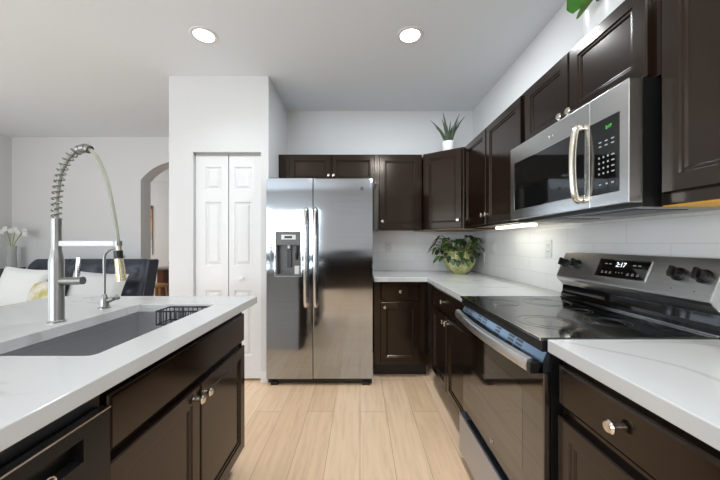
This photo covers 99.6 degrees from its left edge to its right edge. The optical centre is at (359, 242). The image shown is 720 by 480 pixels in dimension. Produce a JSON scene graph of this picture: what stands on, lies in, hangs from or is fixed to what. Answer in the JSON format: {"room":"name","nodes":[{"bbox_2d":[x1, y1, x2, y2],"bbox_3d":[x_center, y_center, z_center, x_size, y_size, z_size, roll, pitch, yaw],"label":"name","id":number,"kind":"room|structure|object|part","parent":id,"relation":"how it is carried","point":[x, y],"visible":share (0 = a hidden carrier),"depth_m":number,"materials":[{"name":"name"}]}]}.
{"room":"kitchen","nodes":[
{"label":"kitchen","id":0,"kind":"room"},
{"bbox_2d":[0,134,11,268],"bbox_3d":[-4.870,-0.121,0.500,0.120,2.683,7.400,0,0,0],"label":"wall","id":1,"kind":"structure","parent":0,"point":[5,141],"depth_m":4.12,"materials":[{"name":"paint"}]},
{"bbox_2d":[12,137,168,268],"bbox_3d":[-3.242,-0.121,4.300,3.136,2.683,0.200,0,0,0],"label":"wall","id":2,"kind":"structure","parent":0,"point":[131,164],"depth_m":4.20,"materials":[{"name":"paint"}]},
{"bbox_2d":[151,181,168,294],"bbox_3d":[-3.750,-0.121,5.390,5.900,2.683,3.820,0,0,0],"label":"wall","id":3,"kind":"structure","parent":0,"point":[159,189],"depth_m":7.20,"materials":[{"name":"paint"}]},
{"bbox_2d":[151,206,152,253],"bbox_3d":[-5.005,-0.305,7.185,0.190,1.150,0.020,0,0,0],"label":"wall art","id":4,"kind":"object","parent":3,"relation":"attached to","point":[151,206],"visible":0.36,"depth_m":7.18},
{"bbox_2d":[169,76,286,381],"bbox_3d":[-1.238,-0.121,3.532,0.872,2.683,1.736,0,0,0],"label":"wall","id":5,"kind":"structure","parent":0,"point":[208,114],"depth_m":2.66,"materials":[{"name":"paint"}]},
{"bbox_2d":[194,153,260,377],"bbox_3d":[-1.166,0.211,2.711,0.596,2.017,0.106,0,0,0],"label":"door","id":6,"kind":"structure","parent":5,"relation":"in","point":[227,185],"depth_m":2.69,"materials":[{"name":"white paint"}]},
{"bbox_2d":[261,371,267,382],"bbox_3d":[-1.238,1.170,2.657,0.872,0.100,0.014,0,0,0],"label":"baseboard","id":7,"kind":"structure","parent":5,"relation":"attached to","point":[263,373],"depth_m":2.65,"materials":[{"name":"white paint"}]},
{"bbox_2d":[0,0,566,180],"bbox_3d":[-2.780,-1.513,2.200,8.300,0.100,10.800,0,0,0],"label":"ceiling","id":8,"kind":"structure","parent":0,"point":[69,68],"depth_m":2.33,"materials":[{"name":"paint"}]},
{"bbox_2d":[189,26,218,43],"bbox_3d":[-1.098,-1.460,2.140,0.188,0.006,0.188,0,0,0],"label":"recessed light","id":9,"kind":"object","parent":8,"relation":"in","point":[202,34],"visible":1,"depth_m":2.13,"materials":[{"name":"white plastic"}]},
{"bbox_2d":[397,26,423,43],"bbox_3d":[0.352,-1.460,2.140,0.188,0.006,0.188,0,0,0],"label":"recessed light","id":10,"kind":"object","parent":8,"relation":"in","point":[409,34],"visible":1,"depth_m":2.13,"materials":[{"name":"white plastic"}]},
{"bbox_2d":[153,295,473,479],"bbox_3d":[-2.780,1.250,2.200,8.300,0.060,10.800,0,0,0],"label":"floor","id":11,"kind":"structure","parent":0,"point":[395,426],"depth_m":1.98,"materials":[{"name":"brown wood"}]},
{"bbox_2d":[0,395,110,479],"bbox_3d":[-0.899,0.787,0.432,0.602,0.866,0.605,0,0,0],"label":"dishwasher","id":12,"kind":"object","parent":11,"relation":"on","point":[76,445],"visible":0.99,"depth_m":0.64,"materials":[{"name":"black plastic"}]},
{"bbox_2d":[28,259,158,295],"bbox_3d":[-3.610,0.713,3.501,1.920,1.015,1.022,0,0,0],"label":"sofa","id":13,"kind":"object","parent":11,"relation":"on","point":[141,279],"visible":0.16,"depth_m":3.82,"materials":[{"name":"grey fabric"}]},
{"bbox_2d":[0,267,25,276],"bbox_3d":[-4.220,0.520,3.520,0.480,0.465,0.189,0,0,-17],"label":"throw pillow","id":14,"kind":"object","parent":13,"relation":"on","point":[1,270],"visible":0.05,"depth_m":3.55,"materials":[{"name":"fabric"}]},
{"bbox_2d":[0,266,47,305],"bbox_3d":[-3.760,0.520,3.360,0.544,0.528,0.209,0,0,-3],"label":"throw pillow","id":15,"kind":"object","parent":13,"relation":"on","point":[15,283],"visible":0.71,"depth_m":3.32,"materials":[{"name":"white fabric"}]},
{"bbox_2d":[26,282,47,300],"bbox_3d":[-3.420,0.590,3.300,0.458,0.405,0.180,0,0,4],"label":"throw pillow","id":16,"kind":"object","parent":13,"relation":"on","point":[37,291],"visible":0.31,"depth_m":3.27,"materials":[{"name":"fabric"}]},
{"bbox_2d":[66,270,128,295],"bbox_3d":[-2.980,0.545,3.420,0.683,0.459,0.209,0,0,3],"label":"throw pillow","id":17,"kind":"object","parent":13,"relation":"on","point":[93,286],"visible":0.46,"depth_m":3.37,"materials":[{"name":"grey fabric"}]},
{"bbox_3d":[-2.668,0.534,3.840,0.037,0.652,0.344,0,0,0],"label":"panel","id":18,"kind":"part","parent":13,"relation":"part of","materials":[{"name":"grey fabric"}]},
{"bbox_2d":[155,283,167,295],"bbox_3d":[-3.500,0.966,5.260,0.310,0.511,0.310,0,0,0],"label":"wooden stool","id":19,"kind":"object","parent":11,"relation":"on","point":[159,286],"visible":0.41,"depth_m":5.21,"materials":[{"name":"brown wood"}]},
{"bbox_3d":[-3.500,0.735,5.260,0.310,0.050,0.310,0,0,0],"label":"seat","id":20,"kind":"part","parent":19,"relation":"part of","materials":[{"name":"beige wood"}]},
{"bbox_2d":[157,266,168,295],"bbox_3d":[-3.225,0.836,5.900,1.150,0.768,0.840,0,0,0],"label":"table","id":21,"kind":"object","parent":11,"relation":"on","point":[162,272],"visible":0.08,"depth_m":5.54,"materials":[{"name":"brown wood"}]},
{"bbox_2d":[99,312,244,479],"bbox_3d":[-0.904,0.783,1.194,0.631,0.874,0.904,0,0,0],"label":"base cabinet","id":22,"kind":"object","parent":11,"relation":"on","point":[181,416],"visible":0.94,"depth_m":1.09,"materials":[{"name":"brown wood"}]},
{"bbox_2d":[0,296,256,451],"bbox_3d":[-1.167,0.325,0.924,1.152,0.040,1.649,0,0,0],"label":"countertop","id":23,"kind":"structure","parent":22,"relation":"on","point":[36,391],"depth_m":0.86,"materials":[{"name":"white stone"}]},
{"bbox_2d":[46,144,126,323],"bbox_3d":[-1.052,-0.039,1.174,0.295,0.688,0.056,0,0,0],"label":"kitchen faucet","id":24,"kind":"object","parent":23,"relation":"on","point":[57,280],"visible":1,"depth_m":1.17,"materials":[{"name":"silver metal"}]},
{"bbox_3d":[-1.089,0.094,1.174,0.021,0.076,0.007,0,0,0],"label":"lever","id":25,"kind":"part","parent":24,"relation":"part of","materials":[{"name":"metal"}]},
{"bbox_3d":[-1.052,0.002,1.174,0.216,0.021,0.014,0,0,0],"label":"docking arm","id":26,"kind":"part","parent":24,"relation":"part of","materials":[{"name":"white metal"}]},
{"bbox_2d":[0,312,194,355],"bbox_3d":[-0.915,0.455,1.172,0.401,0.218,0.712,0,0,0],"label":"sink","id":27,"kind":"object","parent":23,"relation":"in","point":[95,339],"visible":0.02,"depth_m":1.29,"materials":[{"name":"silver metal"}]},
{"bbox_2d":[155,306,209,325],"bbox_3d":[-0.838,0.346,1.457,0.213,0.069,0.118,0,0,0],"label":"sink caddy","id":28,"kind":"object","parent":27,"relation":"hanging from","point":[169,307],"visible":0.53,"depth_m":1.45,"materials":[{"name":"black metal"}]},
{"bbox_2d":[97,247,124,308],"bbox_3d":[-1.164,0.163,1.427,0.123,0.284,0.050,0,0,0],"label":"filter faucet","id":29,"kind":"object","parent":23,"relation":"on","point":[104,303],"visible":0.8,"depth_m":1.42,"materials":[{"name":"silver metal"}]},
{"bbox_3d":[-1.154,0.260,1.425,0.065,0.040,0.025,0,0,8],"label":"lever","id":30,"kind":"part","parent":29,"relation":"part of","materials":[{"name":"silver metal"}]},
{"bbox_3d":[-1.155,0.133,1.427,0.104,0.224,0.012,0,0,0],"label":"spout","id":31,"kind":"part","parent":29,"relation":"part of","materials":[{"name":"silver metal"}]},
{"bbox_3d":[-0.629,0.822,0.966,0.019,0.547,0.428,0,0,0],"label":"door","id":32,"kind":"part","parent":22,"relation":"part of","materials":[{"name":"brown wood"}]},
{"bbox_3d":[-0.605,0.595,1.155,0.031,0.033,0.033,0,0,0],"label":"knob","id":33,"kind":"part","parent":22,"relation":"part of","materials":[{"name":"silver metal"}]},
{"bbox_3d":[-0.605,0.595,1.215,0.031,0.033,0.033,0,0,0],"label":"knob","id":34,"kind":"part","parent":22,"relation":"part of","materials":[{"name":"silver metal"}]},
{"bbox_3d":[-0.629,0.822,1.413,0.019,0.547,0.446,0,0,0],"label":"door","id":35,"kind":"part","parent":22,"relation":"part of","materials":[{"name":"brown wood"}]},
{"bbox_2d":[266,178,372,384],"bbox_3d":[-0.343,0.328,2.928,0.911,1.784,0.822,0,0,0],"label":"refrigerator","id":36,"kind":"object","parent":11,"relation":"on","point":[319,231],"visible":1,"depth_m":2.59,"materials":[{"name":"silver metal"}]},
{"bbox_3d":[-0.610,-0.050,2.592,0.123,0.040,0.004,0,0,0],"label":"display frame","id":37,"kind":"part","parent":36,"relation":"part of","materials":[{"name":"white plastic"}]},
{"bbox_3d":[-0.602,0.304,2.628,0.393,1.712,0.068,0,0,0],"label":"freezer door","id":38,"kind":"part","parent":36,"relation":"part of","materials":[{"name":"silver metal"}]},
{"bbox_3d":[-0.457,0.124,2.556,0.031,0.853,0.079,0,0,0],"label":"handle","id":39,"kind":"part","parent":36,"relation":"part of","materials":[{"name":"metal"}]},
{"bbox_3d":[-0.375,0.124,2.556,0.031,0.853,0.079,0,0,0],"label":"handle","id":40,"kind":"part","parent":36,"relation":"part of","materials":[{"name":"metal"}]},
{"bbox_3d":[-0.143,0.304,2.628,0.512,1.712,0.068,0,0,0],"label":"fresh food door","id":41,"kind":"part","parent":36,"relation":"part of","materials":[{"name":"silver metal"}]},
{"bbox_2d":[373,280,427,373],"bbox_3d":[0.373,0.783,3.034,0.486,0.874,0.649,0,0,0],"label":"base cabinet","id":42,"kind":"object","parent":11,"relation":"on","point":[400,309],"visible":0.98,"depth_m":2.75,"materials":[{"name":"brown wood"}]},
{"bbox_3d":[0.360,0.436,2.749,0.350,0.156,0.019,0,0,0],"label":"drawer","id":43,"kind":"part","parent":42,"relation":"part of","materials":[{"name":"brown wood"}]},
{"bbox_3d":[0.360,0.810,2.749,0.350,0.550,0.019,0,0,0],"label":"door","id":44,"kind":"part","parent":42,"relation":"part of","materials":[{"name":"brown wood"}]},
{"bbox_2d":[432,285,464,414],"bbox_3d":[0.918,0.783,2.225,0.659,0.874,0.950,0,0,0],"label":"base cabinet","id":45,"kind":"object","parent":11,"relation":"on","point":[447,329],"visible":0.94,"depth_m":2.13,"materials":[{"name":"brown wood"}]},
{"bbox_3d":[0.629,0.810,2.402,0.019,0.550,0.415,0,0,0],"label":"door","id":46,"kind":"part","parent":45,"relation":"part of","materials":[{"name":"brown wood"}]},
{"bbox_3d":[0.629,0.436,2.188,0.019,0.156,0.845,0,0,0],"label":"drawer","id":47,"kind":"part","parent":45,"relation":"part of","materials":[{"name":"brown wood"}]},
{"bbox_3d":[0.629,0.810,1.974,0.019,0.550,0.418,0,0,0],"label":"door","id":48,"kind":"part","parent":45,"relation":"part of","materials":[{"name":"brown wood"}]},
{"bbox_2d":[373,271,560,301],"bbox_3d":[0.683,0.325,2.549,1.116,0.040,1.605,0,0,0],"label":"countertop","id":49,"kind":"structure","parent":45,"relation":"on","point":[473,283],"depth_m":2.35,"materials":[{"name":"white stone"}]},
{"bbox_2d":[427,235,484,273],"bbox_3d":[0.966,0.113,3.065,0.545,0.384,0.522,0,0,0],"label":"potted plant","id":50,"kind":"object","parent":49,"relation":"on","point":[456,261],"visible":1,"depth_m":2.95,"materials":[{"name":"green plant"}]},
{"bbox_3d":[1.000,0.193,3.070,0.320,0.225,0.320,0,0,0],"label":"pot","id":51,"kind":"part","parent":50,"relation":"part of","materials":[{"name":"green ceramic"}]},
{"bbox_2d":[455,252,719,479],"bbox_3d":[0.875,0.635,1.355,0.714,1.169,0.766,0,0,0],"label":"range","id":52,"kind":"object","parent":11,"relation":"on","point":[508,422],"visible":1,"depth_m":1.20,"materials":[{"name":"silver metal"}]},
{"bbox_3d":[0.589,1.067,1.355,0.045,0.217,0.758,0,0,0],"label":"storage drawer","id":53,"kind":"part","parent":52,"relation":"part of","materials":[{"name":"silver metal"}]},
{"bbox_3d":[0.540,0.398,1.360,0.044,0.045,0.736,0,0,0],"label":"handle","id":54,"kind":"part","parent":52,"relation":"part of","materials":[{"name":"metal"}]},
{"bbox_3d":[0.841,0.331,1.355,0.518,0.034,0.766,0,0,0],"label":"frame","id":55,"kind":"part","parent":52,"relation":"part of","materials":[{"name":"black plastic"}]},
{"bbox_3d":[0.592,0.383,1.355,0.039,0.067,0.758,0,0,0],"label":"vent panel","id":56,"kind":"part","parent":52,"relation":"part of","materials":[{"name":"silver metal"}]},
{"bbox_3d":[0.600,0.683,1.355,0.023,0.530,0.760,0,0,0],"label":"oven door","id":57,"kind":"part","parent":52,"relation":"part of","materials":[{"name":"black glass"}]},
{"bbox_3d":[1.139,0.110,1.701,0.044,0.051,0.049,0,0,0],"label":"control knob","id":58,"kind":"part","parent":52,"relation":"part of","materials":[{"name":"black plastic"}]},
{"bbox_3d":[1.139,0.110,1.607,0.044,0.051,0.049,0,0,0],"label":"control knob","id":59,"kind":"part","parent":52,"relation":"part of","materials":[{"name":"black plastic"}]},
{"bbox_2d":[460,296,718,340],"bbox_3d":[0.862,0.308,1.355,0.576,0.012,0.766,0,0,0],"label":"cooktop","id":60,"kind":"object","parent":52,"relation":"in","point":[537,318],"depth_m":1.19,"materials":[{"name":"glass"}]},
{"bbox_3d":[1.149,0.115,1.340,0.036,0.082,0.260,0,0,0],"label":"display frame","id":61,"kind":"part","parent":52,"relation":"part of","materials":[{"name":"glass"}]},
{"bbox_3d":[1.177,0.143,1.355,0.110,0.184,0.766,0,0,0],"label":"control panel","id":62,"kind":"part","parent":52,"relation":"part of","materials":[{"name":"silver metal"}]},
{"bbox_3d":[1.147,0.300,1.355,0.007,0.006,0.766,0,0,0],"label":"riser trim","id":63,"kind":"part","parent":52,"relation":"part of","materials":[{"name":"glass"}]},
{"bbox_3d":[1.139,0.110,1.098,0.044,0.051,0.049,0,0,0],"label":"control knob","id":64,"kind":"part","parent":52,"relation":"part of","materials":[{"name":"black plastic"}]},
{"bbox_3d":[1.139,0.110,1.016,0.044,0.051,0.049,0,0,0],"label":"control knob","id":65,"kind":"part","parent":52,"relation":"part of","materials":[{"name":"black plastic"}]},
{"bbox_2d":[558,361,719,479],"bbox_3d":[0.918,0.783,0.725,0.659,0.874,0.470,0,0,0],"label":"base cabinet","id":66,"kind":"object","parent":11,"relation":"on","point":[604,434],"visible":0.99,"depth_m":0.73,"materials":[{"name":"brown wood"}]},
{"bbox_3d":[0.629,0.811,0.727,0.019,0.547,0.458,0,0,0],"label":"door","id":67,"kind":"part","parent":66,"relation":"part of","materials":[{"name":"brown wood"}]},
{"bbox_3d":[0.605,0.440,0.728,0.031,0.033,0.033,0,0,0],"label":"knob","id":68,"kind":"part","parent":66,"relation":"part of","materials":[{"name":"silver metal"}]},
{"bbox_2d":[548,339,719,450],"bbox_3d":[0.917,0.325,0.717,0.647,0.040,0.494,0,0,0],"label":"countertop","id":69,"kind":"structure","parent":66,"relation":"on","point":[677,380],"depth_m":0.73,"materials":[{"name":"white stone"}]},
{"bbox_3d":[-4.655,0.810,4.040,0.260,0.820,0.260,0,0,0],"label":"plant stand","id":70,"kind":"object","parent":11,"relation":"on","visible":0},
{"bbox_2d":[0,226,27,267],"bbox_3d":[-4.577,0.089,4.030,0.387,0.623,0.110,0,0,0],"label":"orchid","id":71,"kind":"object","parent":70,"relation":"on","point":[11,251],"visible":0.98,"depth_m":4.00,"materials":[{"name":"white plant"}]},
{"bbox_3d":[-4.580,0.095,4.030,0.209,0.551,0.010,0,0,0],"label":"stem","id":72,"kind":"part","parent":71,"relation":"part of","materials":[{"name":"green plant"}]},
{"bbox_2d":[287,111,472,352],"bbox_3d":[0.224,-0.121,3.420,2.052,2.683,0.120,0,0,0],"label":"wall","id":73,"kind":"structure","parent":0,"point":[308,132],"depth_m":3.36,"materials":[{"name":"paint"}]},
{"bbox_2d":[279,155,376,187],"bbox_3d":[-0.316,-0.725,3.148,0.968,0.290,0.419,0,0,0],"label":"upper cabinet","id":74,"kind":"object","parent":73,"relation":"attached to","point":[290,166],"visible":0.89,"depth_m":2.98,"materials":[{"name":"brown wood"}]},
{"bbox_3d":[-0.487,-0.725,2.979,0.405,0.260,0.019,0,0,0],"label":"door","id":75,"kind":"part","parent":74,"relation":"part of","materials":[{"name":"brown wood"}]},
{"bbox_3d":[-0.065,-0.725,2.979,0.420,0.260,0.019,0,0,0],"label":"door","id":76,"kind":"part","parent":74,"relation":"part of","materials":[{"name":"brown wood"}]},
{"bbox_2d":[385,242,391,251],"bbox_3d":[0.315,0.045,3.347,0.072,0.116,0.010,0,0,0],"label":"wall outlet","id":77,"kind":"object","parent":73,"relation":"attached to","point":[388,245],"visible":1,"depth_m":3.35,"materials":[{"name":"white plastic"}]},
{"bbox_2d":[375,155,421,231],"bbox_3d":[0.389,-0.497,3.148,0.438,0.745,0.419,0,0,0],"label":"upper cabinet","id":78,"kind":"object","parent":73,"relation":"attached to","point":[399,177],"visible":0.97,"depth_m":2.98,"materials":[{"name":"brown wood"}]},
{"bbox_2d":[373,230,472,270],"bbox_3d":[0.681,0.090,3.356,1.122,0.460,0.008,0,0,0],"label":"backsplash","id":79,"kind":"structure","parent":73,"relation":"attached to","point":[410,249],"depth_m":3.35,"materials":[{"name":"white tile"}]},
{"bbox_2d":[473,0,595,138],"bbox_3d":[1.310,-0.121,0.140,0.120,2.683,6.680,0,0,0],"label":"wall","id":80,"kind":"structure","parent":0,"point":[563,31],"depth_m":2.19,"materials":[{"name":"paint"}]},
{"bbox_2d":[416,147,493,231],"bbox_3d":[0.930,-0.497,3.043,0.636,0.745,0.630,0,0,0],"label":"upper cabinet","id":81,"kind":"object","parent":80,"relation":"attached to","point":[442,171],"visible":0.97,"depth_m":2.85,"materials":[{"name":"brown wood"}]},
{"bbox_3d":[0.776,-0.497,2.858,0.364,0.715,0.019,0,0,37],"label":"door","id":82,"kind":"part","parent":81,"relation":"part of","materials":[{"name":"brown wood"}]},
{"bbox_2d":[430,114,463,150],"bbox_3d":[0.865,-1.070,2.975,0.351,0.400,0.122,0,0,0],"label":"aloe plant","id":83,"kind":"object","parent":81,"relation":"on","point":[448,143],"visible":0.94,"depth_m":2.95,"materials":[{"name":"green plant"}]},
{"bbox_3d":[0.865,-0.929,2.975,0.116,0.118,0.116,0,0,0],"label":"pot","id":84,"kind":"part","parent":83,"relation":"part of","materials":[{"name":"white ceramic"}]},
{"bbox_2d":[481,252,484,263],"bbox_3d":[1.237,0.150,3.060,0.010,0.116,0.072,0,0,0],"label":"wall outlet","id":85,"kind":"object","parent":80,"relation":"attached to","point":[482,253],"visible":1,"depth_m":3.04,"materials":[{"name":"white plastic"}]},
{"bbox_2d":[491,241,494,253],"bbox_3d":[1.236,0.040,2.830,0.011,0.116,0.072,0,0,0],"label":"light switch","id":86,"kind":"object","parent":80,"relation":"attached to","point":[492,242],"visible":1,"depth_m":2.81,"materials":[{"name":"white plastic"}]},
{"bbox_2d":[464,92,540,228],"bbox_3d":[1.073,-0.497,2.236,0.349,0.745,0.988,0,0,0],"label":"upper cabinet","id":87,"kind":"object","parent":80,"relation":"attached to","point":[487,158],"visible":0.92,"depth_m":2.16,"materials":[{"name":"brown wood"}]},
{"bbox_3d":[0.940,-0.497,2.484,0.019,0.715,0.452,0,0,0],"label":"door","id":88,"kind":"part","parent":87,"relation":"part of","materials":[{"name":"brown wood"}]},
{"bbox_3d":[0.940,-0.497,2.003,0.019,0.715,0.477,0,0,0],"label":"door","id":89,"kind":"part","parent":87,"relation":"part of","materials":[{"name":"brown wood"}]},
{"bbox_2d":[495,223,536,228],"bbox_3d":[1.100,-0.121,2.170,0.060,0.026,0.500,0,0,0],"label":"light","id":90,"kind":"object","parent":87,"relation":"attached to","point":[517,225],"visible":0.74,"depth_m":2.10,"materials":[{"name":"white plastic"}]},
{"bbox_2d":[545,239,551,256],"bbox_3d":[1.237,0.035,2.000,0.010,0.116,0.072,0,0,0],"label":"wall outlet","id":91,"kind":"object","parent":80,"relation":"attached to","point":[548,243],"visible":1,"depth_m":1.99,"materials":[{"name":"white plastic"}]},
{"bbox_2d":[525,0,660,140],"bbox_3d":[1.073,-0.702,1.350,0.349,0.336,0.780,0,0,0],"label":"upper cabinet","id":92,"kind":"object","parent":80,"relation":"attached to","point":[626,44],"visible":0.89,"depth_m":1.19,"materials":[{"name":"brown wood"}]},
{"bbox_3d":[0.940,-0.701,1.538,0.019,0.310,0.353,0,0,0],"label":"door","id":93,"kind":"part","parent":92,"relation":"part of","materials":[{"name":"brown wood"}]},
{"bbox_3d":[0.914,-0.576,1.388,0.031,0.033,0.033,0,0,0],"label":"knob","id":94,"kind":"part","parent":92,"relation":"part of","materials":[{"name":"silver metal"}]},
{"bbox_3d":[0.914,-0.576,1.328,0.031,0.033,0.033,0,0,0],"label":"knob","id":95,"kind":"part","parent":92,"relation":"part of","materials":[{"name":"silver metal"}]},
{"bbox_2d":[566,0,624,37],"bbox_3d":[1.089,-1.131,1.391,0.226,0.522,0.390,0,0,36],"label":"houseplant","id":96,"kind":"object","parent":92,"relation":"on","point":[596,13],"visible":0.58,"depth_m":1.31,"materials":[{"name":"white ceramic"}]},
{"bbox_3d":[0.940,-0.701,1.171,0.019,0.310,0.366,0,0,0],"label":"door","id":97,"kind":"part","parent":92,"relation":"part of","materials":[{"name":"brown wood"}]},
{"bbox_2d":[511,77,719,222],"bbox_3d":[1.027,-0.322,1.355,0.435,0.418,0.766,0,0,0],"label":"microwave","id":98,"kind":"object","parent":92,"relation":"attached to","point":[601,161],"visible":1,"depth_m":1.12,"materials":[{"name":"silver metal"}]},
{"bbox_3d":[0.859,-0.310,1.430,0.002,0.260,0.530,0,0,0],"label":"window trim","id":99,"kind":"part","parent":98,"relation":"part of","materials":[{"name":"glass"}]},
{"bbox_3d":[0.882,-0.330,1.438,0.045,0.399,0.600,0,0,0],"label":"door","id":100,"kind":"part","parent":98,"relation":"part of","materials":[{"name":"silver metal"}]},
{"bbox_3d":[0.835,-0.306,1.179,0.049,0.307,0.020,0,0,0],"label":"handle","id":101,"kind":"part","parent":98,"relation":"part of","materials":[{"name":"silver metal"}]},
{"bbox_3d":[0.882,-0.330,1.054,0.045,0.399,0.164,0,0,0],"label":"control panel","id":102,"kind":"part","parent":98,"relation":"part of","materials":[{"name":"silver metal"}]},
{"bbox_3d":[1.075,-0.116,1.355,0.340,0.002,0.766,0,0,0],"label":"panel","id":103,"kind":"part","parent":98,"relation":"part of","materials":[{"name":"silver metal"}]},
{"bbox_2d":[473,210,719,291],"bbox_3d":[1.246,0.060,1.901,0.008,0.520,2.902,0,0,0],"label":"backsplash","id":104,"kind":"structure","parent":80,"relation":"attached to","point":[519,256],"depth_m":1.65,"materials":[{"name":"white tile"}]},
{"bbox_2d":[661,0,719,206],"bbox_3d":[1.089,-0.492,0.728,0.318,0.756,0.460,0,0,0],"label":"upper cabinet","id":105,"kind":"object","parent":80,"relation":"attached to","point":[690,29],"visible":1,"depth_m":0.87,"materials":[{"name":"brown wood"}]}
]}

